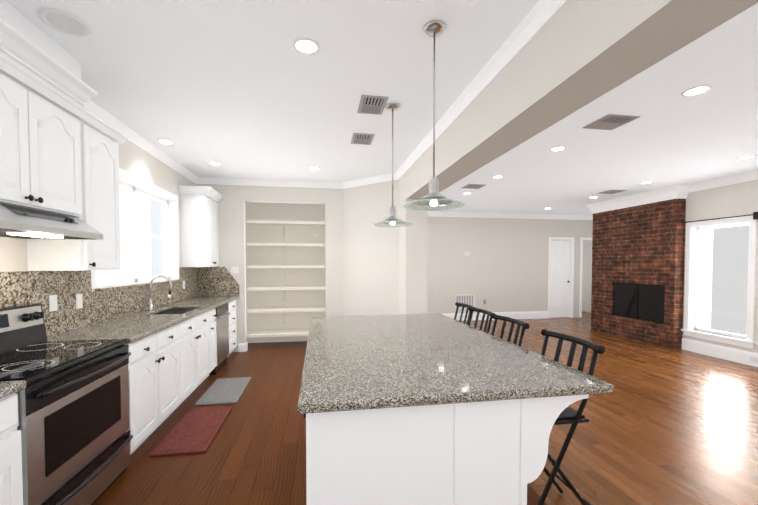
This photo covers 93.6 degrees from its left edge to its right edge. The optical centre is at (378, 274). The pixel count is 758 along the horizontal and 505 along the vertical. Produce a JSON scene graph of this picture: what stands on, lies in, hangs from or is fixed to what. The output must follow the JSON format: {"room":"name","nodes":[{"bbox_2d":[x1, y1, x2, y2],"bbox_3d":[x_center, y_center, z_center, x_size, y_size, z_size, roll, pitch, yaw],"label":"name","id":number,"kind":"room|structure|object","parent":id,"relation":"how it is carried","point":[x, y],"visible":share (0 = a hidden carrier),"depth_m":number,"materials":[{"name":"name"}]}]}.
{"room":"kitchen","nodes":[
{"label":"kitchen","id":0,"kind":"room"},
{"bbox_2d":[0,140,195,291],"bbox_3d":[-2.221,0.004,1.200,0.160,2.775,10.700,0,2,-10],"label":"wall","id":1,"kind":"structure","parent":0,"point":[136,160],"depth_m":3.83,"materials":[{"name":"grey paint"}]},
{"bbox_2d":[0,0,83,103],"bbox_3d":[-2.018,-1.253,1.477,0.341,0.271,1.790,0,2,-10],"label":"crown molding","id":2,"kind":"structure","parent":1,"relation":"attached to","point":[21,39],"depth_m":1.98,"materials":[{"name":"white wood"}]},
{"bbox_2d":[0,52,87,219],"bbox_3d":[-2.098,-0.753,1.940,0.332,0.755,0.880,0,2,-10],"label":"upper cabinet","id":3,"kind":"object","parent":1,"relation":"attached to","point":[59,149],"depth_m":2.04,"materials":[{"name":"white wood"}]},
{"bbox_2d":[0,202,102,239],"bbox_3d":[-2.032,-0.291,1.964,0.461,0.162,0.850,0,2,-10],"label":"stainless range hood","id":4,"kind":"object","parent":3,"relation":"attached to","point":[17,221],"visible":0.98,"depth_m":1.97,"materials":[{"name":"grey metal"}]},
{"bbox_2d":[27,112,123,270],"bbox_3d":[-2.207,-0.564,2.595,0.332,1.071,0.564,0,2,-10],"label":"upper cabinet","id":5,"kind":"object","parent":1,"relation":"attached to","point":[101,147],"depth_m":2.55,"materials":[{"name":"white wood"}]},
{"bbox_2d":[0,267,238,335],"bbox_3d":[-2.179,0.189,3.134,0.713,0.462,5.188,0,2,-10],"label":"backsplash","id":6,"kind":"structure","parent":1,"relation":"attached to","point":[66,287],"depth_m":2.99,"materials":[{"name":"beige stone"}]},
{"bbox_2d":[49,295,56,311],"label":"switch plates","id":7,"kind":"object","parent":6,"relation":"attached to","point":[52,298],"depth_m":2.54,"materials":[{"name":"white plastic"}]},
{"bbox_2d":[76,294,82,308],"label":"switch plates","id":8,"kind":"object","parent":6,"relation":"attached to","point":[79,301],"depth_m":2.83,"materials":[{"name":"white plastic"}]},
{"bbox_2d":[91,168,178,288],"bbox_3d":[-2.650,-0.469,3.915,0.138,1.135,1.920,0,2,-10],"label":"kitchen window","id":9,"kind":"structure","parent":1,"relation":"in","point":[132,184],"depth_m":4.16,"materials":[{"name":"white wood"}]},
{"bbox_2d":[178,185,223,266],"bbox_3d":[-2.619,-0.669,5.300,0.416,1.125,0.721,0,2,-10],"label":"upper cabinet","id":10,"kind":"object","parent":1,"relation":"attached to","point":[199,230],"visible":1,"depth_m":5.03,"materials":[{"name":"white wood"}]},
{"bbox_2d":[196,184,342,351],"bbox_3d":[-1.887,-0.139,6.183,2.470,2.775,0.740,0,2,-10],"label":"wall","id":11,"kind":"structure","parent":0,"point":[238,205],"depth_m":6.40,"materials":[{"name":"grey paint"}]},
{"bbox_2d":[231,266,238,273],"label":"switch plates","id":12,"kind":"object","parent":11,"relation":"attached to","point":[234,269],"depth_m":5.73,"materials":[{"name":"white plastic"}]},
{"bbox_2d":[238,342,247,351],"bbox_3d":[-0.816,1.203,5.439,2.775,0.135,1.386,0,2,-10],"label":"baseboard","id":13,"kind":"structure","parent":11,"relation":"attached to","point":[242,347],"depth_m":5.78,"materials":[{"name":"white wood"}]},
{"bbox_2d":[245,220,325,338],"bbox_3d":[-1.618,0.122,6.248,1.716,2.150,0.511,0,2,-10],"label":"pantry shelves","id":14,"kind":"object","parent":11,"relation":"attached to","point":[252,333],"visible":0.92,"depth_m":6.05,"materials":[{"name":"beige wood"}]},
{"bbox_2d":[6,0,538,182],"bbox_3d":[-0.718,-1.440,1.412,3.290,0.100,10.700,0,2,-10],"label":"ceiling","id":15,"kind":"structure","parent":0,"point":[241,89],"depth_m":2.51,"materials":[{"name":"white paint"}]},
{"bbox_2d":[37,8,91,36],"bbox_3d":[-1.649,-1.361,1.871,0.218,0.083,0.224,0,2,-10],"label":"ceiling speaker","id":16,"kind":"object","parent":15,"relation":"in","point":[64,22],"depth_m":1.98,"materials":[{"name":"white plastic"}]},
{"bbox_2d":[292,37,320,54],"bbox_3d":[-0.421,-1.366,2.070,0.160,0.083,0.167,0,2,-10],"label":"recessed light","id":17,"kind":"object","parent":15,"relation":"in","point":[303,45],"depth_m":2.19,"materials":[{"name":"white plastic"}]},
{"bbox_2d":[351,133,374,144],"bbox_3d":[-0.180,-1.455,3.843,0.225,0.008,0.325,0,2,-10],"label":"ceiling vent","id":18,"kind":"object","parent":15,"relation":"in","point":[357,138],"depth_m":3.83,"materials":[{"name":"grey metal"}]},
{"bbox_2d":[357,95,388,114],"bbox_3d":[-0.059,-1.432,3.024,0.220,0.008,0.340,0,2,-10],"label":"ceiling vent","id":19,"kind":"object","parent":15,"relation":"in","point":[369,104],"depth_m":3.01,"materials":[{"name":"grey metal"}]},
{"bbox_2d":[373,103,412,226],"bbox_3d":[0.118,-0.928,3.053,0.356,1.015,0.356,0,2,-10],"label":"pendant light","id":20,"kind":"object","parent":15,"relation":"hanging from","point":[393,220],"visible":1,"depth_m":3.04,"materials":[{"name":"silver metal"}]},
{"bbox_2d":[403,20,464,210],"bbox_3d":[0.317,-0.899,2.045,0.356,1.015,0.356,0,2,-10],"label":"pendant light","id":21,"kind":"object","parent":15,"relation":"hanging from","point":[433,197],"visible":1,"depth_m":2.04,"materials":[{"name":"silver metal"}]},
{"bbox_2d":[343,179,398,315],"bbox_3d":[-0.227,-0.137,6.107,0.780,2.775,1.680,0,2,-10],"label":"wall","id":22,"kind":"structure","parent":0,"point":[370,269],"depth_m":5.66,"materials":[{"name":"grey paint"}]},
{"bbox_2d":[82,0,566,188],"bbox_3d":[-0.548,-1.334,1.007,3.090,0.088,9.840,0,2,-10],"label":"crown molding","id":23,"kind":"structure","parent":22,"relation":"attached to","point":[541,13],"depth_m":3.22,"materials":[{"name":"white wood"}]},
{"bbox_2d":[399,172,426,314],"bbox_3d":[0.214,-0.205,6.744,0.300,2.875,3.665,0,2,-10],"label":"wall","id":24,"kind":"structure","parent":0,"point":[413,269],"depth_m":4.95,"materials":[{"name":"grey paint"}]},
{"bbox_2d":[94,311,757,504],"bbox_3d":[3.582,1.339,3.938,12.800,0.050,14.100,0,2,-10],"label":"floor","id":25,"kind":"structure","parent":0,"point":[664,426],"depth_m":2.93,"materials":[{"name":"brown wood"}]},
{"bbox_2d":[0,393,22,504],"bbox_3d":[-1.801,0.909,1.067,0.612,0.773,0.946,0,2,-10],"label":"base cabinet","id":26,"kind":"object","parent":25,"relation":"on","point":[11,480],"depth_m":1.52,"materials":[{"name":"white wood"}]},
{"bbox_2d":[0,303,132,504],"bbox_3d":[-1.896,0.785,1.978,0.679,1.166,0.876,0,2,-10],"label":"range","id":27,"kind":"object","parent":25,"relation":"on","point":[73,414],"visible":0.98,"depth_m":1.96,"materials":[{"name":"silver metal"}]},
{"bbox_2d":[123,321,183,454],"bbox_3d":[-2.106,0.857,2.881,0.612,0.773,0.958,0,2,-10],"label":"base cabinet","id":28,"kind":"object","parent":25,"relation":"on","point":[170,369],"depth_m":2.85,"materials":[{"name":"white wood"}]},
{"bbox_2d":[184,318,191,399],"bbox_3d":[-2.192,0.842,3.394,0.612,0.773,0.332,0,2,-10],"label":"base cabinet","id":29,"kind":"object","parent":25,"relation":"on","point":[188,323],"depth_m":3.57,"materials":[{"name":"white wood"}]},
{"bbox_2d":[149,407,231,456],"bbox_3d":[-1.571,1.329,3.070,0.390,0.018,0.835,0,2,-10],"label":"floor mat","id":30,"kind":"object","parent":25,"relation":"on","point":[192,431],"visible":0.96,"depth_m":2.96,"materials":[{"name":"red fabric"}]},
{"bbox_2d":[192,323,216,391],"bbox_3d":[-2.299,0.931,4.032,0.612,0.560,0.956,0,2,-10],"label":"base cabinet","id":31,"kind":"object","parent":25,"relation":"on","point":[204,335],"depth_m":4.04,"materials":[{"name":"white wood"}]},
{"bbox_2d":[192,299,236,354],"bbox_3d":[-2.531,0.785,5.412,0.612,0.773,0.613,0,2,-10],"label":"base cabinet","id":32,"kind":"object","parent":25,"relation":"on","point":[209,316],"depth_m":5.27,"materials":[{"name":"white wood"}]},
{"bbox_2d":[0,296,238,398],"bbox_3d":[-2.138,0.441,3.133,0.635,0.040,5.217,0,2,-10],"label":"countertop","id":33,"kind":"structure","parent":32,"relation":"on","point":[135,327],"depth_m":3.00,"materials":[{"name":"stone"}]},
{"bbox_2d":[147,275,171,309],"bbox_3d":[-2.434,0.204,3.934,0.249,0.386,0.108,0,2,-10],"label":"gooseneck faucet","id":34,"kind":"object","parent":33,"relation":"on","point":[150,305],"visible":1,"depth_m":3.94,"materials":[{"name":"silver metal"}]},
{"bbox_2d":[154,309,193,314],"bbox_3d":[-2.268,0.530,3.987,0.429,0.183,0.804,0,2,-10],"label":"undermount sink","id":35,"kind":"object","parent":33,"relation":"in","point":[176,311],"visible":0.06,"depth_m":4.34,"materials":[{"name":"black metal"}]},
{"bbox_2d":[209,303,230,374],"bbox_3d":[-2.389,0.852,4.818,0.639,0.869,0.600,0,2,-10],"label":"dishwasher","id":36,"kind":"object","parent":25,"relation":"on","point":[222,321],"visible":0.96,"depth_m":4.81,"materials":[{"name":"silver metal"}]},
{"bbox_2d":[194,377,251,405],"bbox_3d":[-1.721,1.302,4.010,0.405,0.018,0.820,0,2,-10],"label":"floor mat","id":37,"kind":"object","parent":25,"relation":"on","point":[224,391],"visible":1,"depth_m":3.93,"materials":[{"name":"grey fabric"}]},
{"bbox_2d":[303,398,530,504],"bbox_3d":[0.084,0.932,1.978,0.915,0.872,1.097,0,2,-10],"label":"base cabinet","id":38,"kind":"object","parent":25,"relation":"on","point":[484,453],"depth_m":1.43,"materials":[{"name":"white wood"}]},
{"bbox_2d":[297,314,613,413],"bbox_3d":[0.171,0.460,2.488,1.320,0.040,2.200,0,2,-10],"label":"countertop","id":39,"kind":"structure","parent":38,"relation":"on","point":[362,362],"depth_m":1.74,"materials":[{"name":"stone"}]},
{"bbox_2d":[454,302,475,325],"bbox_3d":[0.713,0.811,3.553,0.519,1.016,0.428,0,2,-10],"label":"folding stool","id":40,"kind":"object","parent":25,"relation":"on","point":[462,305],"visible":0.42,"depth_m":3.64,"materials":[{"name":"black wood"}]},
{"bbox_2d":[467,306,494,332],"bbox_3d":[0.759,0.823,3.155,0.519,1.016,0.458,0,2,-10],"label":"folding stool","id":41,"kind":"object","parent":25,"relation":"on","point":[478,311],"visible":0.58,"depth_m":3.17,"materials":[{"name":"black wood"}]},
{"bbox_2d":[491,314,529,345],"bbox_3d":[0.824,0.837,2.649,0.519,1.016,0.458,0,2,-10],"label":"folding stool","id":42,"kind":"object","parent":25,"relation":"on","point":[513,321],"visible":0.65,"depth_m":2.65,"materials":[{"name":"black wood"}]},
{"bbox_2d":[538,329,604,504],"bbox_3d":[0.916,0.856,1.980,0.519,1.016,0.458,0,2,-10],"label":"folding stool","id":43,"kind":"object","parent":25,"relation":"on","point":[570,415],"visible":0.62,"depth_m":1.81,"materials":[{"name":"black wood"}]},
{"bbox_2d":[427,216,592,317],"bbox_3d":[4.535,-0.194,9.390,9.100,2.700,0.120,0,2,-10],"label":"wall","id":44,"kind":"structure","parent":0,"point":[502,266],"depth_m":9.06,"materials":[{"name":"grey paint"}]},
{"bbox_2d":[455,294,474,308],"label":"wall vent","id":45,"kind":"object","parent":44,"relation":"attached to","point":[468,299],"depth_m":8.94,"materials":[{"name":"white plastic"}]},
{"bbox_2d":[443,311,547,320],"bbox_3d":[2.240,1.074,8.972,4.421,0.190,0.016,0,2,-10],"label":"baseboard","id":46,"kind":"structure","parent":44,"relation":"attached to","point":[530,314],"depth_m":9.17,"materials":[{"name":"white wood"}]},
{"bbox_2d":[427,211,592,219],"bbox_3d":[3.565,-1.480,9.092,7.100,0.110,0.075,0,2,-10],"label":"crown molding","id":47,"kind":"structure","parent":44,"relation":"attached to","point":[433,214],"depth_m":9.04,"materials":[{"name":"white wood"}]},
{"bbox_2d":[550,240,569,317],"bbox_3d":[4.787,0.128,9.402,0.571,2.040,0.089,0,2,-10],"label":"door","id":48,"kind":"structure","parent":44,"relation":"in","point":[560,275],"depth_m":9.41,"materials":[{"name":"white wood"}]},
{"bbox_2d":[548,237,591,317],"bbox_3d":[5.344,0.090,9.525,1.874,2.125,0.138,0,2,-10],"label":"door frame","id":49,"kind":"structure","parent":44,"relation":"attached to","point":[571,296],"depth_m":9.42,"materials":[{"name":"white wood"}]},
{"bbox_2d":[406,0,757,199],"bbox_3d":[1.228,-1.189,0.673,0.300,0.560,8.585,0,2,-10],"label":"soffit","id":50,"kind":"structure","parent":0,"point":[571,57],"depth_m":1.80,"materials":[{"name":"grey paint"}]},
{"bbox_2d":[582,240,591,312],"bbox_3d":[6.323,-0.209,9.913,0.100,2.700,4.040,0,2,-10],"label":"wall","id":51,"kind":"structure","parent":0,"point":[587,244],"depth_m":10.54,"materials":[{"name":"grey paint"}]},
{"bbox_2d":[427,3,757,215],"bbox_3d":[5.406,-1.494,4.163,9.100,0.200,14.100,0,2,-10],"label":"ceiling","id":52,"kind":"structure","parent":0,"point":[670,136],"depth_m":3.74,"materials":[{"name":"white paint"}]},
{"bbox_2d":[462,184,485,188],"bbox_3d":[1.554,-1.439,5.851,0.310,0.008,0.310,0,2,-10],"label":"ceiling vent","id":53,"kind":"object","parent":52,"relation":"in","point":[470,186],"depth_m":5.83,"materials":[{"name":"grey metal"}]},
{"bbox_2d":[583,114,639,129],"bbox_3d":[2.081,-1.363,3.203,0.310,0.008,0.310,0,2,-10],"label":"ceiling vent","id":54,"kind":"object","parent":52,"relation":"in","point":[610,121],"depth_m":3.19,"materials":[{"name":"grey metal"}]},
{"bbox_2d":[597,190,626,193],"bbox_3d":[4.106,-1.451,6.289,0.310,0.008,0.310,0,2,-10],"label":"ceiling vent","id":55,"kind":"object","parent":52,"relation":"in","point":[609,191],"depth_m":6.25,"materials":[{"name":"grey metal"}]},
{"bbox_2d":[681,85,711,96],"bbox_3d":[2.318,-1.382,2.605,0.179,0.083,0.172,0,2,-10],"label":"recessed light","id":56,"kind":"object","parent":52,"relation":"in","point":[697,90],"depth_m":2.60,"materials":[{"name":"white plastic"}]},
{"bbox_2d":[591,199,685,349],"bbox_3d":[5.043,-0.120,6.830,0.626,2.700,1.820,0,2,-10],"label":"brick wall","id":57,"kind":"structure","parent":0,"point":[643,244],"depth_m":6.49,"materials":[{"name":"red brick"}]},
{"bbox_2d":[586,185,684,213],"bbox_3d":[4.710,-1.368,6.738,0.122,0.200,2.004,0,2,-10],"label":"crown molding","id":58,"kind":"structure","parent":57,"relation":"attached to","point":[669,193],"depth_m":6.45,"materials":[{"name":"white wood"}]},
{"bbox_2d":[613,282,664,323],"bbox_3d":[4.794,0.505,6.618,0.054,0.659,1.102,0,2,-10],"label":"fireplace screen","id":59,"kind":"object","parent":57,"relation":"attached to","point":[640,301],"visible":0.92,"depth_m":6.55,"materials":[{"name":"black metal"}]},
{"bbox_2d":[683,179,757,352],"bbox_3d":[5.895,0.030,1.596,0.200,2.700,8.790,0,2,-10],"label":"wall","id":60,"kind":"structure","parent":0,"point":[737,199],"depth_m":5.29,"materials":[{"name":"grey paint"}]},
{"bbox_2d":[681,215,756,347],"bbox_3d":[5.187,0.095,5.425,0.170,1.860,0.990,0,2,-10],"label":"living room window","id":61,"kind":"structure","parent":60,"relation":"in","point":[694,241],"depth_m":5.58,"materials":[{"name":"white"}]},
{"bbox_2d":[682,338,757,366],"bbox_3d":[5.789,1.285,1.614,0.016,0.190,8.790,0,2,-10],"label":"baseboard","id":62,"kind":"structure","parent":60,"relation":"attached to","point":[727,353],"depth_m":5.38,"materials":[{"name":"white wood"}]},
{"bbox_2d":[749,356,757,362],"label":"switch plates","id":63,"kind":"object","parent":62,"relation":"attached to","point":[753,359],"depth_m":4.96,"materials":[{"name":"white plastic"}]},
{"bbox_2d":[682,212,757,222],"bbox_3d":[5.191,-0.799,4.862,0.099,0.100,2.318,0,2,-10],"label":"curtain rod","id":64,"kind":"object","parent":60,"relation":"attached to","point":[755,215],"visible":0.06,"depth_m":5.09,"materials":[{"name":"black metal"}]},
{"bbox_2d":[683,171,757,198],"bbox_3d":[5.752,-1.219,1.536,0.090,0.200,8.790,0,2,-10],"label":"crown molding","id":65,"kind":"structure","parent":60,"relation":"attached to","point":[749,176],"depth_m":5.32,"materials":[{"name":"white wood"}]},
{"label":"outside","id":66,"kind":"structure","parent":0,"visible":0},
{"bbox_2d":[711,225,748,334],"bbox_3d":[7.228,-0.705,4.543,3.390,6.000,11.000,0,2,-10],"label":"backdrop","id":67,"kind":"structure","parent":66,"point":[729,252],"depth_m":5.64,"materials":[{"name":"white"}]},
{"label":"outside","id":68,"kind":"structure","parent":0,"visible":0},
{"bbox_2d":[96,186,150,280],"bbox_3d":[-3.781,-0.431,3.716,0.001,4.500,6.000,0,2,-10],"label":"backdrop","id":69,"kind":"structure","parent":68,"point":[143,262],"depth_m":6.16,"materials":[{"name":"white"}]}
]}

